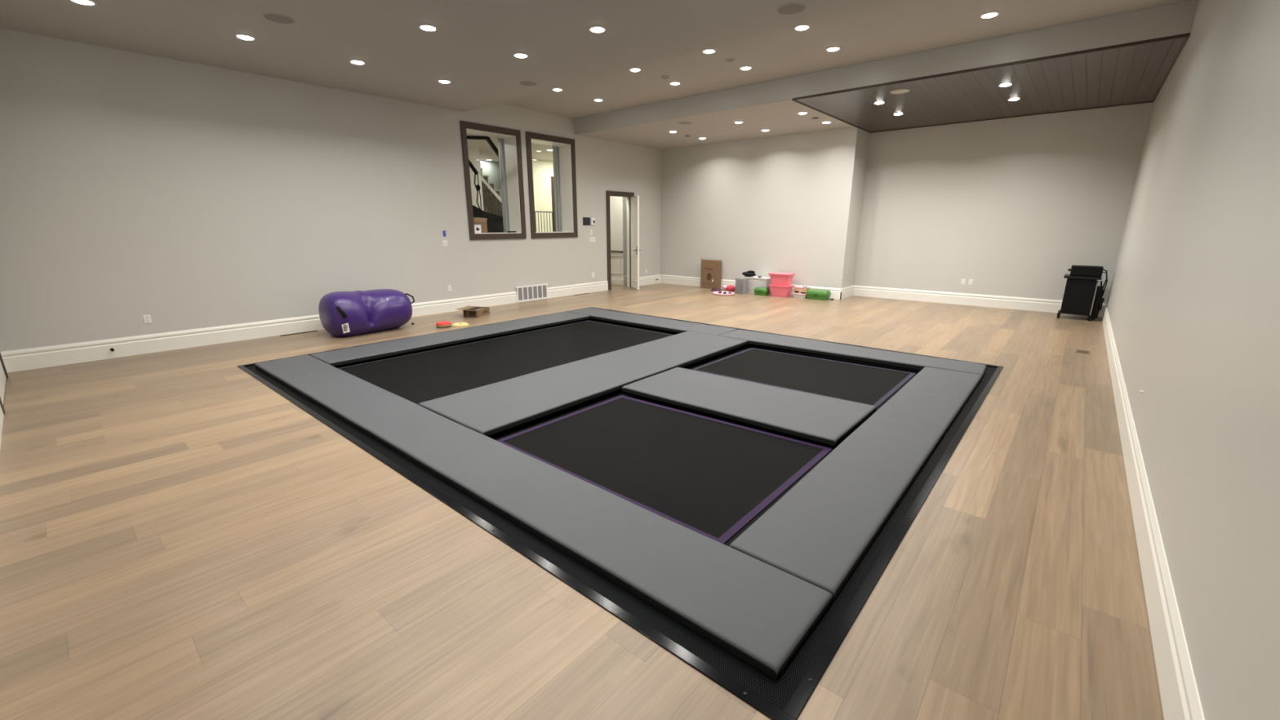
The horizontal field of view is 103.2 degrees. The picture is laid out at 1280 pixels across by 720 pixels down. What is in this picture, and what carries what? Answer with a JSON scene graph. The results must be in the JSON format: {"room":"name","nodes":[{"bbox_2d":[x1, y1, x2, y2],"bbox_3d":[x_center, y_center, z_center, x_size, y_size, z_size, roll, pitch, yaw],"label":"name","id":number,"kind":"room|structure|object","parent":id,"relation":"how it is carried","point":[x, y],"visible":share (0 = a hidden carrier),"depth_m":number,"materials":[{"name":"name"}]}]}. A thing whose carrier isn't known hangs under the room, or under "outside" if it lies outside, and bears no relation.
{"room":"home trampoline gym","nodes":[
{"label":"home trampoline gym","id":0,"kind":"room"},
{"bbox_2d":[0,27,661,351],"bbox_3d":[-3.408,-3.336,10.478,0.400,4.550,13.670,12,19,39],"label":"wall","id":1,"kind":"structure","parent":0,"point":[184,195],"depth_m":7.34,"materials":[{"name":"grey paint"}]},
{"bbox_2d":[142,314,152,324],"bbox_3d":[-6.694,-0.555,6.898,0.009,0.120,0.075,12,19,39],"label":"electrical outlet","id":2,"kind":"object","parent":1,"relation":"attached to","point":[147,318],"visible":1,"depth_m":6.89,"materials":[{"name":"white plastic"}]},
{"bbox_2d":[0,274,660,372],"bbox_3d":[-3.468,-1.207,10.638,0.018,0.254,12.590,12,19,39],"label":"baseboard","id":3,"kind":"structure","parent":1,"relation":"attached to","point":[18,360],"depth_m":7.39,"materials":[{"name":"white paint"}]},
{"bbox_2d":[441,240,448,246],"bbox_3d":[-3.819,-2.280,9.933,0.009,0.120,0.115,12,19,39],"label":"light switch","id":4,"kind":"object","parent":1,"relation":"attached to","point":[444,242],"visible":1,"depth_m":9.93,"materials":[{"name":"white plastic"}]},
{"bbox_2d":[447,284,451,291],"bbox_3d":[-3.812,-1.436,10.166,0.009,0.120,0.075,12,19,39],"label":"electrical outlet","id":5,"kind":"object","parent":1,"relation":"attached to","point":[449,286],"visible":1,"depth_m":10.16,"materials":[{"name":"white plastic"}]},
{"bbox_2d":[459,120,526,239],"bbox_3d":[-3.246,-3.712,10.752,0.678,2.230,1.400,12,19,39],"label":"window","id":6,"kind":"structure","parent":1,"relation":"in","point":[509,146],"depth_m":10.95,"materials":[{"name":"brown paint"}]},
{"bbox_2d":[474,224,481,232],"bbox_3d":[-3.386,-2.730,10.570,0.010,0.165,0.175,12,19,39],"label":"picture card","id":7,"kind":"object","parent":6,"relation":"on","point":[477,227],"visible":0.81,"depth_m":10.57,"materials":[{"name":"white paper"}]},
{"bbox_2d":[473,217,487,232],"bbox_3d":[-3.416,-2.849,10.718,0.140,0.320,0.400,12,19,39],"label":"cardboard box","id":8,"kind":"object","parent":6,"relation":"on","point":[482,221],"visible":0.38,"depth_m":10.72,"materials":[{"name":"brown cardboard"}]},
{"bbox_2d":[515,283,548,302],"bbox_3d":[-2.487,-1.556,11.726,0.034,0.358,0.900,12,19,39],"label":"air vent","id":9,"kind":"object","parent":1,"relation":"in","point":[537,291],"visible":1,"depth_m":11.70,"materials":[{"name":"white metal"}]},
{"bbox_2d":[525,131,577,238],"bbox_3d":[-2.240,-4.018,11.894,0.678,2.230,1.405,12,19,39],"label":"window","id":10,"kind":"structure","parent":1,"relation":"in","point":[563,148],"depth_m":12.13,"materials":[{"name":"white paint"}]},
{"bbox_2d":[582,217,590,225],"bbox_3d":[-1.326,-3.456,12.642,0.020,0.185,0.240,12,19,39],"label":"control panel","id":11,"kind":"object","parent":1,"relation":"attached to","point":[586,220],"visible":1,"depth_m":12.63,"materials":[{"name":"black plastic"}]},
{"bbox_2d":[589,237,595,242],"bbox_3d":[-1.207,-3.051,12.903,0.009,0.105,0.203,12,19,39],"label":"light switch","id":12,"kind":"object","parent":1,"relation":"attached to","point":[591,239],"visible":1,"depth_m":12.89,"materials":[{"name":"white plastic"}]},
{"bbox_2d":[591,217,595,225],"bbox_3d":[-1.182,-3.492,12.805,0.024,0.170,0.140,12,19,39],"label":"thermostat","id":13,"kind":"object","parent":1,"relation":"attached to","point":[593,220],"visible":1,"depth_m":12.79,"materials":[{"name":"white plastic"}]},
{"bbox_2d":[605,191,640,289],"bbox_3d":[-0.329,-3.166,13.540,0.829,2.540,1.070,12,19,39],"label":"door","id":14,"kind":"structure","parent":1,"relation":"in","point":[632,202],"depth_m":13.55,"materials":[{"name":"white paint"}]},
{"bbox_2d":[467,146,484,210],"bbox_3d":[-5.675,-3.716,13.265,0.100,3.750,3.620,12,19,39],"label":"wall","id":15,"kind":"structure","parent":0,"point":[473,153],"depth_m":14.14,"materials":[{"name":"white paint"}]},
{"bbox_2d":[466,135,503,232],"bbox_3d":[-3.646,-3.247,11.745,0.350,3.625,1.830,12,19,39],"label":"exercise machine","id":16,"kind":"object","parent":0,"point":[495,222],"visible":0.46,"depth_m":11.55,"materials":[{"name":"black metal"}]},
{"bbox_2d":[480,160,502,215],"bbox_3d":[-4.876,-5.176,16.625,1.020,3.039,2.227,12,19,39],"label":"wall","id":17,"kind":"structure","parent":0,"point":[490,171],"depth_m":16.75,"materials":[{"name":"white paint"}]},
{"bbox_2d":[482,191,502,216],"bbox_3d":[-4.361,-4.200,14.207,6.560,4.200,10.300,12,19,39],"label":"wall","id":18,"kind":"structure","parent":0,"point":[486,206],"depth_m":17.74,"materials":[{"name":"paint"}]},
{"bbox_2d":[610,254,626,284],"bbox_3d":[-0.169,-2.936,15.968,1.158,0.845,2.370,12,19,39],"label":"trim","id":19,"kind":"structure","parent":18,"relation":"attached to","point":[624,281],"depth_m":14.89,"materials":[{"name":"white paint"}]},
{"bbox_3d":[-2.836,-3.276,16.713,1.450,1.120,4.600,12,19,39],"label":"trim","id":20,"kind":"structure","parent":18,"relation":"attached to","visible":0},
{"bbox_2d":[534,176,555,231],"bbox_3d":[-3.030,-4.447,15.089,0.060,1.980,1.620,12,19,39],"label":"stair railing","id":21,"kind":"object","parent":20,"relation":"on","point":[553,221],"visible":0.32,"depth_m":15.40,"materials":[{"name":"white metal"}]},
{"bbox_2d":[466,133,552,162],"bbox_3d":[-4.363,-5.457,13.873,6.555,1.000,10.300,12,19,39],"label":"ceiling","id":22,"kind":"structure","parent":0,"point":[539,151],"depth_m":14.38,"materials":[{"name":"beige paint"}]},
{"bbox_2d":[532,158,553,231],"bbox_3d":[-2.893,-4.838,17.466,0.100,3.750,2.950,12,19,39],"label":"wall","id":23,"kind":"structure","parent":0,"point":[543,170],"depth_m":16.82,"materials":[{"name":"beige paint"}]},
{"bbox_2d":[0,283,1164,719],"bbox_3d":[-2.072,-0.880,10.018,18.000,0.060,15.600,12,19,39],"label":"floor","id":24,"kind":"structure","parent":0,"point":[180,539],"depth_m":2.58,"materials":[{"name":"brown wood"}]},
{"bbox_2d":[278,330,319,337],"bbox_3d":[-5.504,-0.428,8.202,0.110,0.006,0.560,12,19,39],"label":"floor vent","id":25,"kind":"object","parent":24,"relation":"in","point":[313,331],"visible":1,"depth_m":8.19,"materials":[{"name":"brown metal"}]},
{"bbox_2d":[318,288,414,337],"bbox_3d":[-4.458,-0.814,8.318,0.848,0.682,1.362,12,19,37],"label":"barrel","id":26,"kind":"object","parent":24,"relation":"on","point":[341,313],"visible":1,"depth_m":8.02,"materials":[{"name":"purple plastic"}]},
{"bbox_2d":[435,320,451,328],"bbox_3d":[-3.378,-0.611,8.726,0.250,0.086,0.250,12,19,39],"label":"toy","id":27,"kind":"object","parent":24,"relation":"on","point":[444,324],"visible":1,"depth_m":8.64,"materials":[{"name":"red plastic"}]},
{"bbox_2d":[452,322,468,326],"bbox_3d":[-3.142,-0.627,8.881,0.280,0.038,0.280,12,19,39],"label":"toy","id":28,"kind":"object","parent":24,"relation":"on","point":[458,324],"visible":1,"depth_m":8.81,"materials":[{"name":"yellow plastic"}]},
{"bbox_2d":[456,306,489,317],"bbox_3d":[-3.254,-0.930,9.778,0.461,0.161,0.570,4,15,14],"label":"cardboard box","id":29,"kind":"object","parent":24,"relation":"on","point":[468,311],"visible":1,"depth_m":9.71,"materials":[{"name":"brown cardboard"}]},
{"bbox_2d":[236,306,1003,719],"bbox_3d":[-0.261,0.136,6.301,7.263,0.130,6.121,12,19,39],"label":"frame","id":30,"kind":"object","parent":24,"relation":"on","point":[784,697],"visible":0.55,"depth_m":2.68,"materials":[{"name":"black"}]},
{"bbox_2d":[309,311,589,366],"bbox_3d":[-2.660,-0.436,8.143,0.699,0.059,4.476,12,19,39],"label":"pad","id":31,"kind":"object","parent":30,"relation":"on","point":[357,353],"visible":0.99,"depth_m":7.62,"materials":[{"name":"grey plastic"}]},
{"bbox_2d":[337,320,673,404],"bbox_3d":[-1.573,-0.115,7.228,2.430,0.058,4.640,12,19,39],"label":"trampoline","id":32,"kind":"object","parent":30,"relation":"in","point":[417,378],"visible":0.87,"depth_m":6.75,"materials":[{"name":"black fabric"}]},
{"bbox_2d":[254,355,832,679],"bbox_3d":[-1.924,0.580,4.327,6.940,0.060,0.615,12,19,39],"label":"pad","id":33,"kind":"object","parent":30,"relation":"on","point":[761,613],"visible":1,"depth_m":2.85,"materials":[{"name":"grey plastic"}]},
{"bbox_2d":[417,331,747,435],"bbox_3d":[-0.264,0.084,6.184,1.092,0.060,4.496,12,19,39],"label":"pad","id":34,"kind":"object","parent":30,"relation":"on","point":[488,410],"visible":0.96,"depth_m":5.46,"materials":[{"name":"grey plastic"}]},
{"bbox_2d":[566,307,737,335],"bbox_3d":[0.069,-0.711,9.169,3.479,0.058,0.664,12,19,39],"label":"pad","id":35,"kind":"object","parent":30,"relation":"on","point":[676,326],"visible":0.93,"depth_m":8.91,"materials":[{"name":"grey plastic"}]},
{"bbox_2d":[493,393,835,546],"bbox_3d":[0.172,0.715,4.115,2.505,0.058,1.984,12,19,39],"label":"bed","id":36,"kind":"object","parent":30,"relation":"in","point":[708,476],"visible":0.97,"depth_m":3.91,"materials":[{"name":"black fabric"}]},
{"bbox_2d":[622,367,876,445],"bbox_3d":[1.015,0.379,5.080,2.251,0.059,1.109,12,19,39],"label":"pad","id":37,"kind":"object","parent":30,"relation":"on","point":[828,420],"visible":1,"depth_m":4.85,"materials":[{"name":"grey plastic"}]},
{"bbox_2d":[689,347,916,413],"bbox_3d":[1.971,0.167,6.164,2.475,0.058,1.940,12,19,39],"label":"bed","id":38,"kind":"object","parent":30,"relation":"in","point":[851,382],"visible":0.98,"depth_m":6.07,"materials":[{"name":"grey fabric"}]},
{"bbox_2d":[718,329,986,377],"bbox_3d":[2.716,-0.136,7.006,3.450,0.060,0.650,12,19,39],"label":"pad","id":39,"kind":"object","parent":30,"relation":"on","point":[900,359],"visible":0.97,"depth_m":6.83,"materials":[{"name":"grey plastic"}]},
{"bbox_2d":[728,366,982,599],"bbox_3d":[2.180,0.597,4.260,0.593,0.059,4.632,12,19,39],"label":"pad","id":40,"kind":"object","parent":30,"relation":"on","point":[817,533],"visible":0.98,"depth_m":3.27,"materials":[{"name":"grey plastic"}]},
{"bbox_2d":[700,257,721,288],"bbox_3d":[1.929,-2.373,13.937,0.605,0.800,0.161,12,19,39],"label":"cardboard box","id":41,"kind":"object","parent":24,"relation":"on","point":[711,269],"visible":0.94,"depth_m":13.84,"materials":[{"name":"brown cardboard"}]},
{"bbox_2d":[711,287,721,291],"bbox_3d":[2.016,-1.863,13.385,0.280,0.100,0.160,5,16,20],"label":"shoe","id":42,"kind":"object","parent":24,"relation":"on","point":[713,289],"visible":0.93,"depth_m":13.34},
{"bbox_2d":[712,290,734,295],"bbox_3d":[2.103,-1.683,12.772,0.550,0.068,0.550,12,19,39],"label":"tray","id":43,"kind":"object","parent":24,"relation":"on","point":[717,293],"visible":1,"depth_m":12.70,"materials":[{"name":"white plastic"}]},
{"bbox_2d":[725,284,735,291],"bbox_3d":[2.390,-1.877,13.321,0.297,0.160,0.238,4,15,15],"label":"cloth bundle","id":44,"kind":"object","parent":24,"relation":"on","point":[730,288],"visible":0.88,"depth_m":13.23,"materials":[{"name":"red"}]},
{"bbox_2d":[734,277,749,294],"bbox_3d":[2.587,-1.882,12.901,0.280,0.385,0.244,12,19,39],"label":"storage bin","id":45,"kind":"object","parent":24,"relation":"on","point":[741,283],"visible":1,"depth_m":12.81,"materials":[{"name":"grey plastic"}]},
{"bbox_2d":[742,275,771,293],"bbox_3d":[3.004,-1.925,13.025,0.775,0.405,0.315,12,19,39],"label":"storage tote","id":46,"kind":"object","parent":24,"relation":"on","point":[754,282],"visible":0.45,"depth_m":12.89,"materials":[{"name":"white plastic"}]},
{"bbox_2d":[742,270,755,276],"bbox_3d":[2.812,-2.225,13.064,0.379,0.155,0.234,12,19,39],"label":"bag","id":47,"kind":"object","parent":46,"relation":"on","point":[748,273],"visible":1,"depth_m":12.99,"materials":[{"name":"black fabric"}]},
{"bbox_2d":[753,287,769,295],"bbox_3d":[3.025,-1.709,12.641,0.352,0.185,0.220,12,19,39],"label":"case","id":48,"kind":"object","parent":24,"relation":"on","point":[757,291],"visible":1,"depth_m":12.56,"materials":[{"name":"green plastic"}]},
{"bbox_2d":[768,284,794,297],"bbox_3d":[3.445,-1.696,12.429,0.550,0.268,0.390,12,19,39],"label":"tub","id":49,"kind":"object","parent":24,"relation":"on","point":[775,291],"visible":0.82,"depth_m":12.30,"materials":[{"name":"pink plastic"}]},
{"bbox_2d":[768,271,795,286],"bbox_3d":[3.445,-1.973,12.355,0.570,0.305,0.410,12,19,39],"label":"tub","id":50,"kind":"object","parent":49,"relation":"on","point":[777,278],"visible":1,"depth_m":12.22,"materials":[{"name":"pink plastic"}]},
{"bbox_2d":[791,292,806,297],"bbox_3d":[3.898,-1.568,12.275,0.365,0.100,0.340,12,19,39],"label":"tray","id":51,"kind":"object","parent":24,"relation":"on","point":[794,295],"visible":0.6,"depth_m":12.16,"materials":[{"name":"white plastic"}]},
{"bbox_2d":[793,285,810,293],"bbox_3d":[3.912,-1.699,12.261,0.330,0.160,0.242,12,19,39],"label":"box","id":52,"kind":"object","parent":51,"relation":"on","point":[802,290],"visible":0.94,"depth_m":12.18,"materials":[{"name":"brown"}]},
{"bbox_2d":[805,288,831,300],"bbox_3d":[4.199,-1.541,11.950,0.502,0.215,0.320,12,19,39],"label":"case","id":53,"kind":"object","parent":24,"relation":"on","point":[811,294],"visible":1,"depth_m":11.83,"materials":[{"name":"green plastic"}]},
{"bbox_2d":[1057,269,1107,320],"bbox_3d":[8.183,-1.234,9.383,0.625,0.938,0.470,12,19,39],"label":"equipment cart","id":54,"kind":"object","parent":24,"relation":"on","point":[1082,295],"visible":0.98,"depth_m":9.24,"materials":[{"name":"black metal"}]},
{"bbox_2d":[1063,274,1102,279],"bbox_3d":[8.143,-1.530,9.340,0.520,0.045,0.470,12,19,39],"label":"tray","id":55,"kind":"object","parent":54,"relation":"on","point":[1068,277],"depth_m":9.21,"materials":[{"name":"black plastic"}]},
{"bbox_2d":[1067,265,1103,276],"bbox_3d":[8.147,-1.637,9.292,0.480,0.170,0.324,12,19,39],"label":"amplifier","id":56,"kind":"object","parent":54,"relation":"on","point":[1077,270],"visible":1,"depth_m":9.17,"materials":[{"name":"black"}]},
{"bbox_2d":[1074,348,1091,354],"bbox_3d":[6.112,-0.116,7.008,0.180,0.007,0.260,12,19,39],"label":"floor vent","id":57,"kind":"object","parent":24,"relation":"on","point":[1079,351],"visible":1,"depth_m":7.00,"materials":[{"name":"brown"}]},
{"bbox_2d":[0,0,1190,149],"bbox_3d":[0.583,-4.337,6.898,11.200,0.775,14.170,12,19,39],"label":"ceiling","id":58,"kind":"structure","parent":0,"point":[473,45],"depth_m":6.56,"materials":[{"name":"grey paint"}]},
{"bbox_2d":[70,0,97,5],"bbox_3d":[-5.422,-3.481,4.935,0.200,0.019,0.200,12,19,39],"label":"recessed light","id":59,"kind":"object","parent":58,"relation":"in","point":[89,2],"visible":1,"depth_m":4.94,"materials":[{"name":"white glass"}]},
{"bbox_2d":[234,34,256,40],"bbox_3d":[-4.579,-3.736,5.891,0.200,0.019,0.200,12,19,39],"label":"recessed light","id":60,"kind":"object","parent":58,"relation":"in","point":[243,37],"visible":1,"depth_m":5.87,"materials":[{"name":"white glass"}]},
{"bbox_2d":[262,13,295,23],"bbox_3d":[-3.804,-3.599,5.354,0.290,0.008,0.290,12,19,39],"label":"ceiling speaker","id":61,"kind":"object","parent":58,"relation":"attached to","point":[275,17],"visible":1,"depth_m":5.33,"materials":[{"name":"grey paint"}]},
{"bbox_2d":[348,59,365,64],"bbox_3d":[-3.782,-3.978,6.796,0.200,0.019,0.200,12,19,39],"label":"recessed light","id":62,"kind":"object","parent":58,"relation":"in","point":[353,61],"visible":1,"depth_m":6.76,"materials":[{"name":"white glass"}]},
{"bbox_2d":[417,24,437,31],"bbox_3d":[-2.343,-3.663,5.612,0.200,0.019,0.200,12,19,39],"label":"recessed light","id":63,"kind":"object","parent":58,"relation":"in","point":[428,28],"visible":1,"depth_m":5.58,"materials":[{"name":"white glass"}]},
{"bbox_2d":[437,80,451,83],"bbox_3d":[-2.972,-4.224,7.716,0.200,0.019,0.200,12,19,39],"label":"recessed light","id":64,"kind":"object","parent":58,"relation":"in","point":[438,81],"visible":1,"depth_m":7.68,"materials":[{"name":"white plastic"}]},
{"bbox_2d":[512,53,528,57],"bbox_3d":[-1.532,-3.909,6.532,0.200,0.019,0.200,12,19,39],"label":"recessed light","id":65,"kind":"object","parent":58,"relation":"in","point":[515,55],"visible":1,"depth_m":6.50,"materials":[{"name":"white glass"}]},
{"bbox_2d":[518,80,537,85],"bbox_3d":[-1.725,-4.258,7.818,0.290,0.008,0.290,12,19,39],"label":"ceiling speaker","id":66,"kind":"object","parent":58,"relation":"attached to","point":[522,82],"visible":1,"depth_m":7.81,"materials":[{"name":"grey paint"}]},
{"bbox_2d":[551,88,562,91],"bbox_3d":[-1.513,-4.943,9.297,0.200,0.019,0.200,12,19,39],"label":"recessed light","id":67,"kind":"object","parent":58,"relation":"in","point":[553,89],"visible":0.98,"depth_m":9.26,"materials":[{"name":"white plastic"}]},
{"bbox_2d":[588,26,606,33],"bbox_3d":[-0.474,-3.677,5.661,0.200,0.019,0.200,12,19,39],"label":"recessed light","id":68,"kind":"object","parent":58,"relation":"in","point":[597,29],"visible":1,"depth_m":5.63,"materials":[{"name":"white glass"}]},
{"bbox_2d":[593,98,603,101],"bbox_3d":[-0.826,-5.152,10.077,0.200,0.019,0.200,12,19,39],"label":"recessed light","id":69,"kind":"object","parent":58,"relation":"in","point":[594,100],"visible":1,"depth_m":10.04,"materials":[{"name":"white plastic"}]},
{"bbox_2d":[629,67,641,71],"bbox_3d":[-0.074,-4.628,8.113,0.200,0.019,0.200,12,19,39],"label":"recessed light","id":70,"kind":"object","parent":58,"relation":"in","point":[633,69],"visible":1,"depth_m":8.09,"materials":[{"name":"white plastic"}]},
{"bbox_2d":[661,75,669,79],"bbox_3d":[0.423,-4.726,8.492,0.140,0.026,0.140,12,19,39],"label":"smoke detector","id":71,"kind":"object","parent":58,"relation":"attached to","point":[665,77],"visible":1,"depth_m":8.46,"materials":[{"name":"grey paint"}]},
{"bbox_2d":[669,81,680,84],"bbox_3d":[0.613,-4.837,8.893,0.200,0.019,0.200,12,19,39],"label":"recessed light","id":72,"kind":"object","parent":58,"relation":"in","point":[672,82],"visible":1,"depth_m":8.85,"materials":[{"name":"white plastic"}]},
{"bbox_2d":[678,121,692,124],"bbox_3d":[0.942,-4.935,10.575,0.280,0.008,0.280,12,19,39],"label":"ceiling speaker","id":73,"kind":"object","parent":58,"relation":"attached to","point":[681,122],"visible":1,"depth_m":10.53,"materials":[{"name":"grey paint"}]},
{"bbox_2d":[702,48,715,53],"bbox_3d":[0.984,-4.397,7.242,0.200,0.019,0.200,12,19,39],"label":"recessed light","id":74,"kind":"object","parent":58,"relation":"in","point":[707,51],"visible":0.99,"depth_m":7.22,"materials":[{"name":"white glass"}]},
{"bbox_2d":[725,58,734,62],"bbox_3d":[1.356,-4.506,7.633,0.140,0.010,0.140,12,19,39],"label":"smoke detector","id":75,"kind":"object","parent":58,"relation":"attached to","point":[726,60],"visible":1,"depth_m":7.61,"materials":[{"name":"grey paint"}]},
{"bbox_2d":[739,66,751,70],"bbox_3d":[1.671,-4.605,8.022,0.200,0.019,0.200,12,19,39],"label":"recessed light","id":76,"kind":"object","parent":58,"relation":"in","point":[744,68],"visible":1,"depth_m":7.99,"materials":[{"name":"white plastic"}]},
{"bbox_2d":[776,2,806,14],"bbox_3d":[1.525,-3.540,5.119,0.290,0.008,0.290,12,19,39],"label":"ceiling speaker","id":77,"kind":"object","parent":58,"relation":"attached to","point":[791,8],"visible":1,"depth_m":5.10,"materials":[{"name":"grey paint"}]},
{"bbox_2d":[793,24,810,31],"bbox_3d":[2.035,-4.167,6.378,0.200,0.019,0.200,12,19,39],"label":"recessed light","id":78,"kind":"object","parent":58,"relation":"in","point":[802,27],"visible":0.98,"depth_m":6.35,"materials":[{"name":"white glass"}]},
{"bbox_2d":[797,111,808,114],"bbox_3d":[3.090,-4.683,9.646,0.200,0.019,0.200,12,19,39],"label":"recessed light","id":79,"kind":"object","parent":58,"relation":"in","point":[800,113],"visible":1,"depth_m":9.61,"materials":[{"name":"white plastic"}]},
{"bbox_2d":[825,46,840,51],"bbox_3d":[2.722,-4.375,7.158,0.200,0.019,0.200,12,19,39],"label":"recessed light","id":80,"kind":"object","parent":58,"relation":"in","point":[833,48],"visible":1,"depth_m":7.12,"materials":[{"name":"white glass"}]},
{"bbox_2d":[872,101,885,104],"bbox_3d":[4.141,-4.441,8.785,0.200,0.019,0.200,12,19,39],"label":"recessed light","id":81,"kind":"object","parent":58,"relation":"in","point":[878,102],"visible":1,"depth_m":8.75,"materials":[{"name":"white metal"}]},
{"bbox_2d":[892,112,903,115],"bbox_3d":[4.919,-4.677,9.668,0.200,0.019,0.200,12,19,39],"label":"recessed light","id":82,"kind":"object","parent":58,"relation":"in","point":[897,113],"visible":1,"depth_m":9.63,"materials":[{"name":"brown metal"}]},
{"bbox_2d":[889,88,910,93],"bbox_3d":[4.118,-4.251,8.041,0.280,0.008,0.280,12,19,39],"label":"ceiling speaker","id":83,"kind":"object","parent":58,"relation":"attached to","point":[900,91],"visible":1,"depth_m":8.04,"materials":[{"name":"grey"}]},
{"bbox_2d":[979,11,999,18],"bbox_3d":[4.131,-4.067,5.999,0.200,0.019,0.200,12,19,39],"label":"recessed light","id":84,"kind":"object","parent":58,"relation":"in","point":[989,15],"visible":1,"depth_m":5.97,"materials":[{"name":"white glass"}]},
{"bbox_2d":[997,83,1013,87],"bbox_3d":[5.512,-4.141,7.657,0.200,0.019,0.200,12,19,39],"label":"recessed light","id":85,"kind":"object","parent":58,"relation":"in","point":[1003,84],"visible":1,"depth_m":7.62,"materials":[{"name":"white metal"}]},
{"bbox_2d":[1006,97,1021,101],"bbox_3d":[6.290,-4.377,8.540,0.200,0.019,0.200,12,19,39],"label":"recessed light","id":86,"kind":"object","parent":58,"relation":"in","point":[1011,99],"visible":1,"depth_m":8.51,"materials":[{"name":"white metal"}]},
{"bbox_2d":[609,195,627,284],"bbox_3d":[-0.167,-3.982,15.707,1.140,3.000,2.340,12,19,39],"label":"wall","id":87,"kind":"structure","parent":0,"point":[618,212],"depth_m":14.64,"materials":[{"name":"white paint"}]},
{"bbox_2d":[660,126,870,288],"bbox_3d":[2.999,-4.149,13.513,5.485,4.550,1.180,12,19,39],"label":"wall","id":88,"kind":"structure","parent":0,"point":[793,203],"depth_m":12.61,"materials":[{"name":"grey paint"}]},
{"bbox_2d":[660,274,1105,316],"bbox_3d":[4.705,-1.694,12.448,10.035,0.254,0.898,12,19,39],"label":"baseboard","id":89,"kind":"structure","parent":88,"relation":"attached to","point":[954,298],"depth_m":11.46,"materials":[{"name":"white paint"}]},
{"bbox_2d":[574,0,1198,134],"bbox_3d":[2.305,-4.631,8.750,10.035,0.343,0.014,12,19,39],"label":"beam","id":90,"kind":"structure","parent":0,"point":[1174,19],"depth_m":7.19,"materials":[{"name":"grey paint"}]},
{"bbox_2d":[853,102,1153,303],"bbox_3d":[7.143,-3.390,10.662,4.650,4.550,0.300,12,19,39],"label":"wall","id":91,"kind":"structure","parent":0,"point":[1009,206],"depth_m":10.35,"materials":[{"name":"grey paint"}]},
{"bbox_2d":[960,279,965,284],"bbox_3d":[7.017,-1.699,11.015,0.075,0.120,0.009,12,19,39],"label":"electrical outlet","id":92,"kind":"object","parent":91,"relation":"attached to","point":[963,281],"visible":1,"depth_m":11.01,"materials":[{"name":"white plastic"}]},
{"bbox_2d":[968,279,973,284],"bbox_3d":[7.123,-1.676,10.927,0.075,0.120,0.009,12,19,39],"label":"electrical outlet","id":93,"kind":"object","parent":91,"relation":"attached to","point":[971,281],"visible":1,"depth_m":10.93,"materials":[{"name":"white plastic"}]},
{"bbox_2d":[1106,0,1279,719],"bbox_3d":[4.526,-1.633,4.078,0.200,4.550,14.070,12,19,39],"label":"wall","id":94,"kind":"structure","parent":0,"point":[1193,303],"depth_m":2.32,"materials":[{"name":"grey paint"}]},
{"bbox_2d":[1102,303,1204,719],"bbox_3d":[4.444,0.376,4.687,0.018,0.254,13.470,12,19,39],"label":"baseboard","id":95,"kind":"structure","parent":94,"relation":"attached to","point":[1179,692],"depth_m":2.29,"materials":[{"name":"white paint"}]},
{"bbox_3d":[-3.747,-1.139,2.242,10.335,4.550,0.150,12,19,39],"label":"wall","id":96,"kind":"structure","parent":0,"visible":0},
{"bbox_2d":[0,351,8,414],"bbox_3d":[-6.679,-0.873,4.915,1.890,2.560,0.175,12,19,39],"label":"door","id":97,"kind":"structure","parent":96,"relation":"in","point":[3,373],"depth_m":5.45,"materials":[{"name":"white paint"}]},
{"bbox_2d":[0,355,8,448],"bbox_3d":[-3.729,0.863,2.876,10.035,0.254,0.018,12,19,39],"label":"baseboard","id":98,"kind":"structure","parent":96,"relation":"attached to","point":[2,415],"depth_m":4.48,"materials":[{"name":"white paint"}]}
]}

